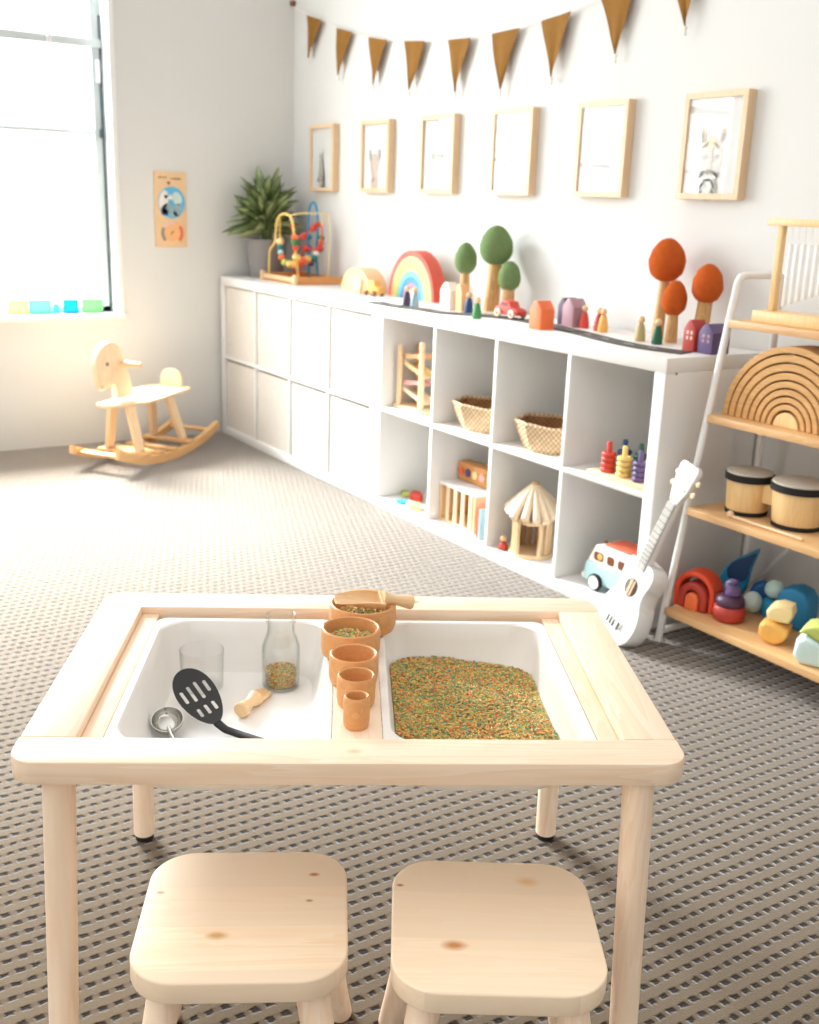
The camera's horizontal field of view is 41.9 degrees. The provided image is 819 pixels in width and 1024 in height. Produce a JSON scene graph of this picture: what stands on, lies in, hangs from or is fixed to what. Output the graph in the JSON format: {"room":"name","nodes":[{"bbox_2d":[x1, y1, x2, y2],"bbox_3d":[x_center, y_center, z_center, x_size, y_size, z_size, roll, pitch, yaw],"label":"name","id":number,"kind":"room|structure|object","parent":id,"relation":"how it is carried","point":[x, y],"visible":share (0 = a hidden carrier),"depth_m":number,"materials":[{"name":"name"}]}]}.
{"room":"children's room","nodes":[
{"label":"children's room","id":0,"kind":"room"},
{"bbox_2d":[0,0,293,450],"bbox_3d":[-2.872,-2.440,3.538,5.720,4.800,0.140,-8,19,-32],"label":"wall","id":1,"kind":"structure","parent":0,"point":[205,88],"depth_m":4.96,"materials":[{"name":"paint"}]},
{"bbox_2d":[0,0,126,322],"bbox_3d":[-2.351,-1.538,4.158,2.438,1.608,0.162,-8,19,-32],"label":"window","id":2,"kind":"structure","parent":1,"relation":"in","point":[99,42],"depth_m":4.77,"materials":[{"name":"metal"}]},
{"bbox_2d":[0,299,102,314],"bbox_3d":[-1.669,-0.923,4.811,0.575,0.062,0.006,-8,19,-32],"label":"blocks","id":3,"kind":"object","parent":2,"relation":"on","point":[35,306],"depth_m":4.83,"materials":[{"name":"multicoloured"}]},
{"bbox_2d":[153,171,186,246],"bbox_3d":[-1.108,-1.403,4.958,0.154,0.336,0.010,-8,19,-32],"label":"chart","id":4,"kind":"object","parent":1,"relation":"attached to","point":[170,207],"visible":1,"depth_m":4.95,"materials":[{"name":"brown wood"}]},
{"bbox_2d":[0,432,818,1023],"bbox_3d":[-1.165,0.743,1.560,5.720,0.100,6.720,-8,19,-32],"label":"floor","id":5,"kind":"structure","parent":0,"point":[731,928],"depth_m":2.12,"materials":[{"name":"carpet"}]},
{"bbox_2d":[69,342,218,463],"bbox_3d":[-1.167,-0.512,4.755,0.257,0.541,0.770,8,17,21],"label":"rocking horse","id":6,"kind":"object","parent":5,"relation":"on","point":[109,367],"visible":1,"depth_m":4.64},
{"bbox_2d":[130,852,351,1023],"bbox_3d":[-0.211,0.635,1.374,0.282,0.284,0.313,1,16,-4],"label":"stool","id":7,"kind":"object","parent":5,"relation":"on","point":[247,927],"visible":1,"depth_m":1.29,"materials":[{"name":"brown wood"}]},
{"bbox_2d":[220,276,439,503],"bbox_3d":[-0.366,-0.608,4.774,0.388,0.770,1.468,-8,19,-32],"label":"shelf unit","id":8,"kind":"object","parent":5,"relation":"on","point":[331,296],"visible":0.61,"depth_m":4.58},
{"bbox_2d":[226,286,253,363],"bbox_3d":[-0.653,-0.907,5.144,0.352,0.328,0.327,-8,19,-32],"label":"storage box","id":9,"kind":"object","parent":8,"relation":"on","point":[240,302],"visible":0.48,"depth_m":5.05,"materials":[{"name":"fabric"}]},
{"bbox_2d":[227,360,253,437],"bbox_3d":[-0.665,-0.566,5.242,0.352,0.328,0.327,-8,19,-32],"label":"storage box","id":10,"kind":"object","parent":8,"relation":"on","point":[240,377],"visible":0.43,"depth_m":5.15,"materials":[{"name":"fabric"}]},
{"bbox_2d":[222,165,305,277],"bbox_3d":[-0.682,-1.376,5.073,0.384,0.517,0.261,-8,19,-32],"label":"potted plant","id":11,"kind":"object","parent":8,"relation":"on","point":[265,200],"visible":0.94,"depth_m":5.05,"materials":[{"name":"green plant"}]},
{"bbox_2d":[257,293,287,374],"bbox_3d":[-0.463,-0.819,4.862,0.352,0.328,0.327,-8,19,-32],"label":"storage box","id":12,"kind":"object","parent":8,"relation":"on","point":[272,309],"visible":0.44,"depth_m":4.77,"materials":[{"name":"fabric"}]},
{"bbox_2d":[258,370,287,453],"bbox_3d":[-0.475,-0.478,4.960,0.352,0.328,0.327,-8,19,-32],"label":"storage box","id":13,"kind":"object","parent":8,"relation":"on","point":[272,389],"visible":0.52,"depth_m":4.87,"materials":[{"name":"fabric"}]},
{"bbox_2d":[260,201,342,284],"bbox_3d":[-0.497,-1.246,4.925,0.256,0.363,0.354,-8,19,-32],"label":"bead maze","id":14,"kind":"object","parent":8,"relation":"on","point":[294,278],"visible":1,"depth_m":4.92,"materials":[{"name":"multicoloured wood"}]},
{"bbox_2d":[292,300,326,386],"bbox_3d":[-0.273,-0.731,4.580,0.352,0.328,0.327,-8,19,-32],"label":"storage box","id":15,"kind":"object","parent":8,"relation":"on","point":[309,320],"visible":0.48,"depth_m":4.49,"materials":[{"name":"fabric"}]},
{"bbox_2d":[292,382,326,470],"bbox_3d":[-0.285,-0.390,4.678,0.352,0.328,0.327,-8,19,-32],"label":"storage box","id":16,"kind":"object","parent":8,"relation":"on","point":[308,403],"visible":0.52,"depth_m":4.58,"materials":[{"name":"fabric"}]},
{"bbox_2d":[330,395,369,490],"bbox_3d":[-0.095,-0.302,4.397,0.352,0.328,0.327,-8,19,-32],"label":"storage box","id":17,"kind":"object","parent":8,"relation":"on","point":[349,426],"visible":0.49,"depth_m":4.30,"materials":[{"name":"fabric"}]},
{"bbox_2d":[331,308,371,401],"bbox_3d":[-0.083,-0.643,4.298,0.352,0.328,0.327,-8,19,-32],"label":"storage box","id":18,"kind":"object","parent":8,"relation":"on","point":[351,330],"visible":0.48,"depth_m":4.20,"materials":[{"name":"fabric"}]},
{"bbox_2d":[354,278,363,294],"bbox_3d":[-0.208,-0.933,4.410,0.020,0.066,0.075,-5,17,-22],"label":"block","id":19,"kind":"object","parent":8,"relation":"on","point":[358,283],"visible":1,"depth_m":4.39,"materials":[{"name":"beige wood"}]},
{"bbox_2d":[341,268,386,293],"bbox_3d":[-0.194,-0.989,4.546,0.085,0.100,0.249,-8,19,-32],"label":"arch stacker","id":20,"kind":"object","parent":8,"relation":"on","point":[367,274],"visible":0.58,"depth_m":4.50,"materials":[{"name":"brown wood"}]},
{"bbox_2d":[363,280,383,296],"bbox_3d":[-0.144,-0.912,4.353,0.082,0.062,0.052,16,21,40],"label":"toy truck","id":21,"kind":"object","parent":8,"relation":"on","point":[373,287],"visible":1,"depth_m":4.34,"materials":[{"name":"orange paint"}]},
{"bbox_2d":[388,250,444,302],"bbox_3d":[0.032,-0.947,4.266,0.062,0.189,0.335,-8,19,-32],"label":"rainbow stacker","id":22,"kind":"object","parent":8,"relation":"on","point":[422,270],"visible":0.82,"depth_m":4.21,"materials":[{"name":"red paint"}]},
{"bbox_2d":[11,593,684,1023],"bbox_3d":[-0.091,0.455,1.646,0.837,0.480,0.611,1,16,-4],"label":"table","id":23,"kind":"object","parent":5,"relation":"on","point":[63,746],"visible":0.94,"depth_m":1.36,"materials":[{"name":"brown wood"}]},
{"bbox_2d":[104,618,332,789],"bbox_3d":[-0.258,0.278,1.573,0.290,0.088,0.430,1,16,-4],"label":"tub","id":24,"kind":"object","parent":23,"relation":"in","point":[208,646],"visible":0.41,"depth_m":1.69,"materials":[{"name":"white plastic"}]},
{"bbox_2d":[151,707,182,737],"bbox_3d":[-0.320,0.319,1.500,0.046,0.031,0.159,-8,19,-32],"label":"metal ladle","id":25,"kind":"object","parent":24,"relation":"in","point":[166,720],"visible":0.94,"depth_m":1.56,"materials":[{"name":"metal"}]},
{"bbox_2d":[172,668,264,738],"bbox_3d":[-0.262,0.293,1.542,0.244,0.061,0.055,17,21,41],"label":"slotted spoon","id":26,"kind":"object","parent":24,"relation":"in","point":[184,678],"visible":0.94,"depth_m":1.58,"materials":[{"name":"black plastic"}]},
{"bbox_2d":[234,688,271,717],"bbox_3d":[-0.237,0.286,1.646,0.026,0.026,0.096,8,17,18],"label":"wooden scoop","id":27,"kind":"object","parent":24,"relation":"in","point":[254,698],"visible":1,"depth_m":1.62,"materials":[{"name":"brown wood"}]},
{"bbox_2d":[262,613,299,692],"bbox_3d":[-0.205,0.220,1.702,0.061,0.124,0.061,1,16,-4],"label":"glass jar","id":28,"kind":"object","parent":24,"relation":"in","point":[274,690],"visible":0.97,"depth_m":1.70,"materials":[{"name":"clear glass"}]},
{"bbox_2d":[264,661,296,688],"bbox_3d":[-0.207,0.262,1.714,0.053,0.029,0.052,-8,19,-32],"label":"rice","id":29,"kind":"object","parent":28,"relation":"in","point":[279,675],"visible":1,"depth_m":1.70,"materials":[{"name":"multicoloured food"}]},
{"bbox_2d":[321,616,380,658],"bbox_3d":[-0.090,0.196,1.637,0.091,0.045,0.091,1,16,-4],"label":"bowl","id":30,"kind":"object","parent":23,"relation":"on","point":[329,641],"visible":0.67,"depth_m":1.62,"materials":[{"name":"brown wood"}]},
{"bbox_2d":[330,628,371,636],"bbox_3d":[-0.090,0.198,1.637,0.077,0.027,0.077,-8,19,-32],"label":"heap","id":31,"kind":"object","parent":30,"relation":"in","point":[345,632],"visible":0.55,"depth_m":1.65,"materials":[{"name":"multicoloured food"}]},
{"bbox_2d":[329,643,378,686],"bbox_3d":[-0.081,0.224,1.543,0.072,0.045,0.072,1,16,-4],"label":"bowl","id":32,"kind":"object","parent":23,"relation":"on","point":[343,656],"visible":0.65,"depth_m":1.54,"materials":[{"name":"brown wood"}]},
{"bbox_2d":[336,667,375,707],"bbox_3d":[-0.074,0.244,1.474,0.054,0.045,0.054,1,16,-4],"label":"cup","id":33,"kind":"object","parent":23,"relation":"on","point":[350,678],"visible":0.74,"depth_m":1.46,"materials":[{"name":"brown wood"}]},
{"bbox_2d":[343,690,369,730],"bbox_3d":[-0.070,0.262,1.411,0.036,0.045,0.036,1,16,-4],"label":"cup","id":34,"kind":"object","parent":23,"relation":"on","point":[356,703],"visible":1,"depth_m":1.40,"materials":[{"name":"brown wood"}]},
{"bbox_2d":[329,598,395,636],"bbox_3d":[-0.076,0.168,1.739,0.108,0.045,0.108,1,16,-4],"label":"bowl","id":35,"kind":"object","parent":23,"relation":"on","point":[386,620],"visible":0.4,"depth_m":1.70,"materials":[{"name":"brown wood"}]},
{"bbox_2d":[338,605,386,613],"bbox_3d":[-0.077,0.169,1.739,0.089,0.027,0.089,-8,19,-32],"label":"heap","id":36,"kind":"object","parent":35,"relation":"in","point":[353,609],"visible":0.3,"depth_m":1.74,"materials":[{"name":"multicoloured food"}]},
{"bbox_2d":[334,589,414,609],"bbox_3d":[-0.056,0.145,1.724,0.132,0.035,0.040,-3,17,-17],"label":"wooden scoop","id":37,"kind":"object","parent":35,"relation":"on","point":[366,598],"visible":1,"depth_m":1.73,"materials":[{"name":"brown wood"}]},
{"bbox_2d":[378,620,596,790],"bbox_3d":[0.094,0.284,1.596,0.281,0.088,0.430,1,16,-4],"label":"tub","id":38,"kind":"object","parent":23,"relation":"in","point":[527,646],"visible":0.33,"depth_m":1.76,"materials":[{"name":"white plastic"}]},
{"bbox_2d":[390,656,559,739],"bbox_3d":[0.092,0.300,1.600,0.239,0.023,0.388,1,16,-4],"label":"rice","id":39,"kind":"object","parent":38,"relation":"in","point":[454,698],"visible":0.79,"depth_m":1.62,"materials":[{"name":"multicoloured food"}]},
{"bbox_2d":[378,861,607,1023],"bbox_3d":[0.101,0.647,1.370,0.282,0.284,0.313,2,16,-1],"label":"stool","id":40,"kind":"object","parent":5,"relation":"on","point":[469,938],"visible":1,"depth_m":1.30,"materials":[{"name":"brown wood"}]},
{"bbox_2d":[373,304,761,628],"bbox_3d":[0.428,-0.239,3.595,0.388,0.770,1.469,-8,19,-32],"label":"shelf unit","id":41,"kind":"object","parent":5,"relation":"on","point":[604,392],"visible":0.66,"depth_m":3.35,"materials":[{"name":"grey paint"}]},
{"bbox_2d":[393,342,432,415],"bbox_3d":[0.043,-0.510,3.974,0.115,0.262,0.205,-8,19,-32],"label":"tower","id":42,"kind":"object","parent":41,"relation":"on","point":[421,405],"visible":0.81,"depth_m":3.98,"materials":[{"name":"brown wood"}]},
{"bbox_2d":[406,500,421,510],"bbox_3d":[0.015,-0.024,4.004,0.055,0.020,0.090,1,16,-3],"label":"block","id":43,"kind":"object","parent":41,"relation":"on","point":[412,505],"visible":1,"depth_m":3.98,"materials":[{"name":"yellow paint"}]},
{"bbox_2d":[440,282,457,310],"bbox_3d":[0.147,-0.786,3.886,0.045,0.098,0.060,-8,19,-32],"label":"house","id":44,"kind":"object","parent":41,"relation":"on","point":[448,290],"visible":0.85,"depth_m":3.87,"materials":[{"name":"white paint"}]},
{"bbox_2d":[455,284,469,311],"bbox_3d":[0.190,-0.770,3.840,0.036,0.096,0.040,-8,19,-32],"label":"house","id":45,"kind":"object","parent":41,"relation":"on","point":[462,290],"visible":0.84,"depth_m":3.83,"materials":[{"name":"yellow paint"}]},
{"bbox_2d":[439,478,486,533],"bbox_3d":[0.229,-0.026,3.818,0.154,0.143,0.220,-8,19,-32],"label":"crate","id":46,"kind":"object","parent":41,"relation":"on","point":[459,500],"visible":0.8,"depth_m":3.79,"materials":[{"name":"brown wood"}]},
{"bbox_2d":[458,459,487,488],"bbox_3d":[0.242,-0.136,3.817,0.063,0.068,0.170,-8,19,-32],"label":"box","id":47,"kind":"object","parent":46,"relation":"on","point":[471,471],"visible":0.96,"depth_m":3.80,"materials":[{"name":"orange wood"}]},
{"bbox_2d":[455,242,476,286],"bbox_3d":[0.209,-0.895,4.022,0.086,0.236,0.086,-8,19,-32],"label":"tree","id":48,"kind":"object","parent":41,"relation":"on","point":[466,255],"visible":0.86,"depth_m":3.98,"materials":[{"name":"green wood"}]},
{"bbox_2d":[464,292,472,312],"bbox_3d":[0.211,-0.744,3.795,0.032,0.073,0.032,-8,19,-32],"label":"doll","id":49,"kind":"object","parent":41,"relation":"on","point":[468,308],"visible":0.94,"depth_m":3.79,"materials":[{"name":"blue paint"}]},
{"bbox_2d":[451,395,491,433],"bbox_3d":[0.269,-0.336,3.698,0.262,0.096,0.228,14,20,35],"label":"seagrass basket","id":50,"kind":"object","parent":41,"relation":"on","point":[473,412],"visible":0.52,"depth_m":3.64,"materials":[{"name":"beige wicker"}]},
{"bbox_2d":[472,297,480,318],"bbox_3d":[0.228,-0.688,3.604,0.032,0.073,0.032,-8,19,-32],"label":"doll","id":51,"kind":"object","parent":41,"relation":"on","point":[476,314],"visible":1,"depth_m":3.60,"materials":[{"name":"green paint"}]},
{"bbox_2d":[477,508,485,539],"bbox_3d":[0.277,0.038,3.664,0.095,0.108,0.010,-8,19,-32],"label":"picture book","id":52,"kind":"object","parent":41,"relation":"on","point":[482,512],"visible":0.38,"depth_m":3.64,"materials":[{"name":"blue paper"}]},
{"bbox_2d":[480,225,512,311],"bbox_3d":[0.310,-0.880,3.864,0.120,0.306,0.122,-8,19,-32],"label":"tree","id":53,"kind":"object","parent":41,"relation":"on","point":[496,245],"visible":0.98,"depth_m":3.81,"materials":[{"name":"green wood"}]},
{"bbox_2d":[498,261,520,299],"bbox_3d":[0.354,-0.802,3.812,0.082,0.184,0.082,-8,19,-32],"label":"tree","id":54,"kind":"object","parent":41,"relation":"on","point":[509,277],"visible":0.87,"depth_m":3.78,"materials":[{"name":"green wood"}]},
{"bbox_2d":[366,301,691,354],"bbox_3d":[0.354,-0.626,3.527,0.214,0.004,1.532,-9,20,-35],"label":"track","id":55,"kind":"object","parent":41,"relation":"on","point":[578,332],"visible":0.92,"depth_m":3.32,"materials":[{"name":"wood"}]},
{"bbox_2d":[494,300,526,318],"bbox_3d":[0.346,-0.694,3.652,0.065,0.057,0.122,-9,19,-34],"label":"toy car","id":56,"kind":"object","parent":55,"relation":"on","point":[511,308],"visible":1,"depth_m":3.63,"materials":[{"name":"red paint"}]},
{"bbox_2d":[505,481,556,560],"bbox_3d":[0.400,0.020,3.492,0.189,0.247,0.201,-14,22,-43],"label":"hut","id":57,"kind":"object","parent":41,"relation":"on","point":[538,504],"visible":0.98,"depth_m":3.46,"materials":[{"name":"brown wood"}]},
{"bbox_2d":[513,413,563,454],"bbox_3d":[0.458,-0.247,3.414,0.262,0.096,0.228,14,20,35],"label":"seagrass basket","id":58,"kind":"object","parent":41,"relation":"on","point":[541,433],"visible":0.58,"depth_m":3.36,"materials":[{"name":"beige wicker"}]},
{"bbox_2d":[529,300,554,329],"bbox_3d":[0.417,-0.621,3.366,0.056,0.088,0.056,-8,19,-32],"label":"house","id":59,"kind":"object","parent":41,"relation":"on","point":[541,317],"visible":1,"depth_m":3.35,"materials":[{"name":"orange paint"}]},
{"bbox_2d":[561,298,585,327],"bbox_3d":[0.537,-0.649,3.475,0.060,0.090,0.054,-8,19,-32],"label":"house","id":60,"kind":"object","parent":41,"relation":"on","point":[572,311],"visible":0.85,"depth_m":3.45,"materials":[{"name":"paint"}]},
{"bbox_2d":[579,305,588,328],"bbox_3d":[0.564,-0.628,3.438,0.032,0.073,0.032,-8,19,-32],"label":"doll","id":61,"kind":"object","parent":41,"relation":"on","point":[584,320],"visible":1,"depth_m":3.43,"materials":[{"name":"red paint"}]},
{"bbox_2d":[597,309,607,332],"bbox_3d":[0.608,-0.601,3.348,0.032,0.073,0.032,-8,19,-32],"label":"doll","id":62,"kind":"object","parent":41,"relation":"on","point":[603,323],"visible":1,"depth_m":3.34,"materials":[{"name":"orange paint"}]},
{"bbox_2d":[581,540,637,590],"bbox_3d":[0.624,0.166,3.189,0.127,0.150,0.221,-8,19,-32],"label":"van","id":63,"kind":"object","parent":41,"relation":"on","point":[604,567],"visible":0.48,"depth_m":3.16,"materials":[{"name":"blue paint"}]},
{"bbox_2d":[587,439,646,490],"bbox_3d":[0.633,-0.142,3.059,0.120,0.104,0.228,-8,19,-32],"label":"stacking toy","id":64,"kind":"object","parent":41,"relation":"on","point":[622,473],"visible":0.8,"depth_m":3.03,"materials":[{"name":"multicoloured wood"}]},
{"bbox_2d":[634,316,644,340],"bbox_3d":[0.682,-0.542,3.152,0.032,0.073,0.032,-8,19,-32],"label":"doll","id":65,"kind":"object","parent":41,"relation":"on","point":[640,330],"visible":1,"depth_m":3.14,"materials":[{"name":"green paint"}]},
{"bbox_2d":[651,319,662,344],"bbox_3d":[0.718,-0.522,3.087,0.032,0.073,0.032,-8,19,-32],"label":"doll","id":66,"kind":"object","parent":41,"relation":"on","point":[657,338],"visible":1,"depth_m":3.08,"materials":[{"name":"paint"}]},
{"bbox_2d":[648,238,685,337],"bbox_3d":[0.762,-0.667,3.194,0.108,0.297,0.110,-8,19,-32],"label":"tree","id":67,"kind":"object","parent":41,"relation":"on","point":[667,259],"visible":0.84,"depth_m":3.14,"materials":[{"name":"brown wood"}]},
{"bbox_2d":[661,280,686,342],"bbox_3d":[0.771,-0.586,3.123,0.074,0.180,0.074,-8,19,-32],"label":"tree","id":68,"kind":"object","parent":41,"relation":"on","point":[674,299],"visible":1,"depth_m":3.10,"materials":[{"name":"brown wood"}]},
{"bbox_2d":[682,319,705,351],"bbox_3d":[0.792,-0.489,2.961,0.053,0.086,0.042,-8,19,-32],"label":"house","id":69,"kind":"object","parent":41,"relation":"on","point":[692,328],"visible":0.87,"depth_m":2.94,"materials":[{"name":"paint"}]},
{"bbox_2d":[691,263,723,323],"bbox_3d":[0.855,-0.598,3.084,0.090,0.234,0.089,-8,19,-32],"label":"tree","id":70,"kind":"object","parent":41,"relation":"on","point":[707,284],"visible":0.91,"depth_m":3.04,"materials":[{"name":"brown wood"}]},
{"bbox_2d":[697,323,729,354],"bbox_3d":[0.834,-0.475,2.926,0.071,0.080,0.052,-8,19,-32],"label":"house","id":71,"kind":"object","parent":41,"relation":"on","point":[709,337],"visible":0.9,"depth_m":2.90,"materials":[{"name":"purple paint"}]},
{"bbox_2d":[598,460,702,646],"bbox_3d":[0.637,0.115,2.876,0.164,0.528,0.226,-8,19,-32],"label":"ukulele","id":72,"kind":"object","parent":5,"relation":"on","point":[627,609],"visible":0.98,"depth_m":2.86,"materials":[{"name":"white paint"}]},
{"bbox_2d":[654,272,818,682],"bbox_3d":[1.007,-0.063,2.639,0.345,0.995,0.645,-8,19,-32],"label":"ladder shelf","id":73,"kind":"object","parent":5,"relation":"on","point":[744,635],"visible":0.64,"depth_m":2.76,"materials":[{"name":"brown wood"}]},
{"bbox_2d":[684,591,699,611],"bbox_3d":[0.780,0.237,2.905,0.038,0.049,0.062,16,21,41],"label":"block","id":74,"kind":"object","parent":73,"relation":"on","point":[692,599],"visible":0.59,"depth_m":2.88,"materials":[{"name":"orange paint"}]},
{"bbox_2d":[677,579,708,613],"bbox_3d":[0.782,0.223,2.903,0.085,0.076,0.058,16,21,41],"label":"block","id":75,"kind":"object","parent":73,"relation":"on","point":[697,585],"visible":0.76,"depth_m":2.87,"materials":[{"name":"paint"}]},
{"bbox_2d":[673,567,723,614],"bbox_3d":[0.787,0.208,2.903,0.120,0.107,0.060,16,21,41],"label":"block","id":76,"kind":"object","parent":73,"relation":"on","point":[714,584],"visible":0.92,"depth_m":2.87,"materials":[{"name":"red wood"}]},
{"bbox_2d":[712,602,745,623],"bbox_3d":[0.846,0.265,2.829,0.085,0.042,0.085,-8,19,-32],"label":"block","id":77,"kind":"object","parent":73,"relation":"on","point":[724,615],"visible":0.77,"depth_m":2.80,"materials":[{"name":"paint"}]},
{"bbox_2d":[715,591,744,608],"bbox_3d":[0.847,0.229,2.819,0.078,0.031,0.078,-8,19,-32],"label":"block","id":78,"kind":"object","parent":77,"relation":"on","point":[723,600],"visible":0.91,"depth_m":2.79,"materials":[{"name":"paint"}]},
{"bbox_2d":[725,579,740,596],"bbox_3d":[0.850,0.196,2.807,0.040,0.044,0.046,-8,19,-32],"label":"block","id":79,"kind":"object","parent":78,"relation":"on","point":[732,588],"visible":1,"depth_m":2.79,"materials":[{"name":"purple paint"}]},
{"bbox_2d":[719,548,760,594],"bbox_3d":[0.920,0.167,2.984,0.097,0.148,0.054,10,18,26],"label":"block","id":80,"kind":"object","parent":73,"relation":"on","point":[740,569],"visible":0.79,"depth_m":2.96,"materials":[{"name":"paint"}]},
{"bbox_2d":[743,591,761,612],"bbox_3d":[0.925,0.243,2.882,0.052,0.060,0.053,-8,19,-32],"label":"block","id":81,"kind":"object","parent":73,"relation":"on","point":[753,600],"visible":0.88,"depth_m":2.86,"materials":[{"name":"paint"}]},
{"bbox_2d":[749,580,767,599],"bbox_3d":[0.983,0.224,2.946,0.090,0.066,0.040,7,17,16],"label":"block","id":82,"kind":"object","parent":73,"relation":"on","point":[759,587],"visible":0.31,"depth_m":2.93,"materials":[{"name":"blue paint"}]},
{"bbox_2d":[727,510,803,540],"bbox_3d":[0.888,0.033,2.678,0.018,0.018,0.237,-8,19,-31],"label":"mallet","id":83,"kind":"object","parent":73,"relation":"on","point":[730,513],"visible":1,"depth_m":2.68,"materials":[{"name":"brown wood"}]},
{"bbox_2d":[760,597,776,616],"bbox_3d":[0.969,0.255,2.869,0.048,0.048,0.048,-8,19,-32],"label":"block","id":84,"kind":"object","parent":73,"relation":"on","point":[767,602],"visible":0.55,"depth_m":2.86,"materials":[{"name":"paint"}]},
{"bbox_2d":[765,580,785,598],"bbox_3d":[0.978,0.207,2.855,0.048,0.052,0.058,-8,19,-32],"label":"block","id":85,"kind":"object","parent":84,"relation":"on","point":[773,588],"visible":0.8,"depth_m":2.84,"materials":[{"name":"green paint"}]},
{"bbox_2d":[722,345,818,434],"bbox_3d":[0.972,-0.311,2.655,0.082,0.201,0.402,-8,19,-32],"label":"arch stacker","id":86,"kind":"object","parent":73,"relation":"on","point":[770,389],"visible":1,"depth_m":2.66,"materials":[{"name":"brown wood"}]},
{"bbox_2d":[724,465,818,532],"bbox_3d":[0.941,-0.038,2.749,0.149,0.118,0.286,-11,20,-38],"label":"drums","id":87,"kind":"object","parent":73,"relation":"on","point":[793,500],"visible":1,"depth_m":2.70,"materials":[{"name":"brown wood"}]},
{"bbox_2d":[758,617,791,644],"bbox_3d":[0.922,0.298,2.696,0.070,0.057,0.068,11,19,29],"label":"block","id":88,"kind":"object","parent":73,"relation":"on","point":[772,632],"visible":0.86,"depth_m":2.67,"materials":[{"name":"orange paint"}]},
{"bbox_2d":[766,599,796,623],"bbox_3d":[0.934,0.248,2.680,0.065,0.048,0.060,11,19,29],"label":"block","id":89,"kind":"object","parent":88,"relation":"on","point":[782,611],"visible":1,"depth_m":2.66,"materials":[{"name":"paint"}]},
{"bbox_2d":[751,218,818,329],"bbox_3d":[1.009,-0.572,2.579,0.090,0.255,0.372,-8,19,-32],"label":"weaving loom","id":90,"kind":"object","parent":73,"relation":"on","point":[772,315],"visible":1,"depth_m":2.65,"materials":[{"name":"brown wood"}]},
{"bbox_2d":[777,584,818,630],"bbox_3d":[1.013,0.245,2.791,0.066,0.112,0.091,-13,22,-41],"label":"block","id":91,"kind":"object","parent":73,"relation":"on","point":[806,598],"visible":0.7,"depth_m":2.76,"materials":[{"name":"paint"}]},
{"bbox_2d":[793,633,818,667],"bbox_3d":[0.992,0.330,2.565,0.122,0.074,0.080,12,19,31],"label":"block","id":92,"kind":"object","parent":73,"relation":"on","point":[806,649],"visible":0.79,"depth_m":2.55,"materials":[{"name":"paint"}]},
{"bbox_2d":[800,618,818,641],"bbox_3d":[0.996,0.289,2.551,0.112,0.051,0.076,12,19,31],"label":"block","id":93,"kind":"object","parent":92,"relation":"on","point":[811,627],"visible":1,"depth_m":2.54,"materials":[{"name":"paint"}]},
{"bbox_2d":[293,0,818,617],"bbox_3d":[1.270,-0.952,2.597,0.120,2.750,6.600,-8,19,-32],"label":"wall","id":94,"kind":"structure","parent":0,"point":[598,251],"depth_m":3.55,"materials":[{"name":"paint"}]},
{"bbox_2d":[309,123,338,191],"bbox_3d":[-0.397,-1.636,4.945,0.032,0.296,0.231,-8,19,-32],"label":"framed print","id":95,"kind":"object","parent":94,"relation":"attached to","point":[323,138],"visible":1,"depth_m":4.93,"materials":[{"name":"white paper"}]},
{"bbox_2d":[359,119,394,193],"bbox_3d":[-0.140,-1.514,4.564,0.032,0.302,0.231,-8,19,-32],"label":"framed print","id":96,"kind":"object","parent":94,"relation":"attached to","point":[377,137],"visible":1,"depth_m":4.54,"materials":[{"name":"white paper"}]},
{"bbox_2d":[418,113,460,193],"bbox_3d":[0.116,-1.399,4.184,0.032,0.293,0.231,-8,19,-32],"label":"framed print","id":97,"kind":"object","parent":94,"relation":"attached to","point":[439,134],"visible":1,"depth_m":4.17,"materials":[{"name":"white paper"}]},
{"bbox_2d":[290,0,690,99],"bbox_3d":[0.268,-1.778,3.844,0.027,0.547,3.101,-8,19,-32],"label":"bunting","id":98,"kind":"object","parent":94,"relation":"attached to","point":[616,11],"visible":1,"depth_m":3.81,"materials":[{"name":"brown fabric"}]},
{"bbox_2d":[488,107,539,195],"bbox_3d":[0.370,-1.280,3.807,0.032,0.296,0.231,-8,19,-32],"label":"framed print","id":99,"kind":"object","parent":94,"relation":"attached to","point":[515,131],"visible":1,"depth_m":3.79,"materials":[{"name":"white paper"}]},
{"bbox_2d":[572,98,635,198],"bbox_3d":[0.622,-1.161,3.434,0.032,0.300,0.231,-8,19,-32],"label":"framed print","id":100,"kind":"object","parent":94,"relation":"attached to","point":[605,129],"visible":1,"depth_m":3.42,"materials":[{"name":"white paper"}]},
{"bbox_2d":[676,88,756,200],"bbox_3d":[0.874,-1.045,3.060,0.032,0.298,0.231,-8,19,-32],"label":"framed print","id":101,"kind":"object","parent":94,"relation":"attached to","point":[717,125],"visible":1,"depth_m":3.04,"materials":[{"name":"white paper"}]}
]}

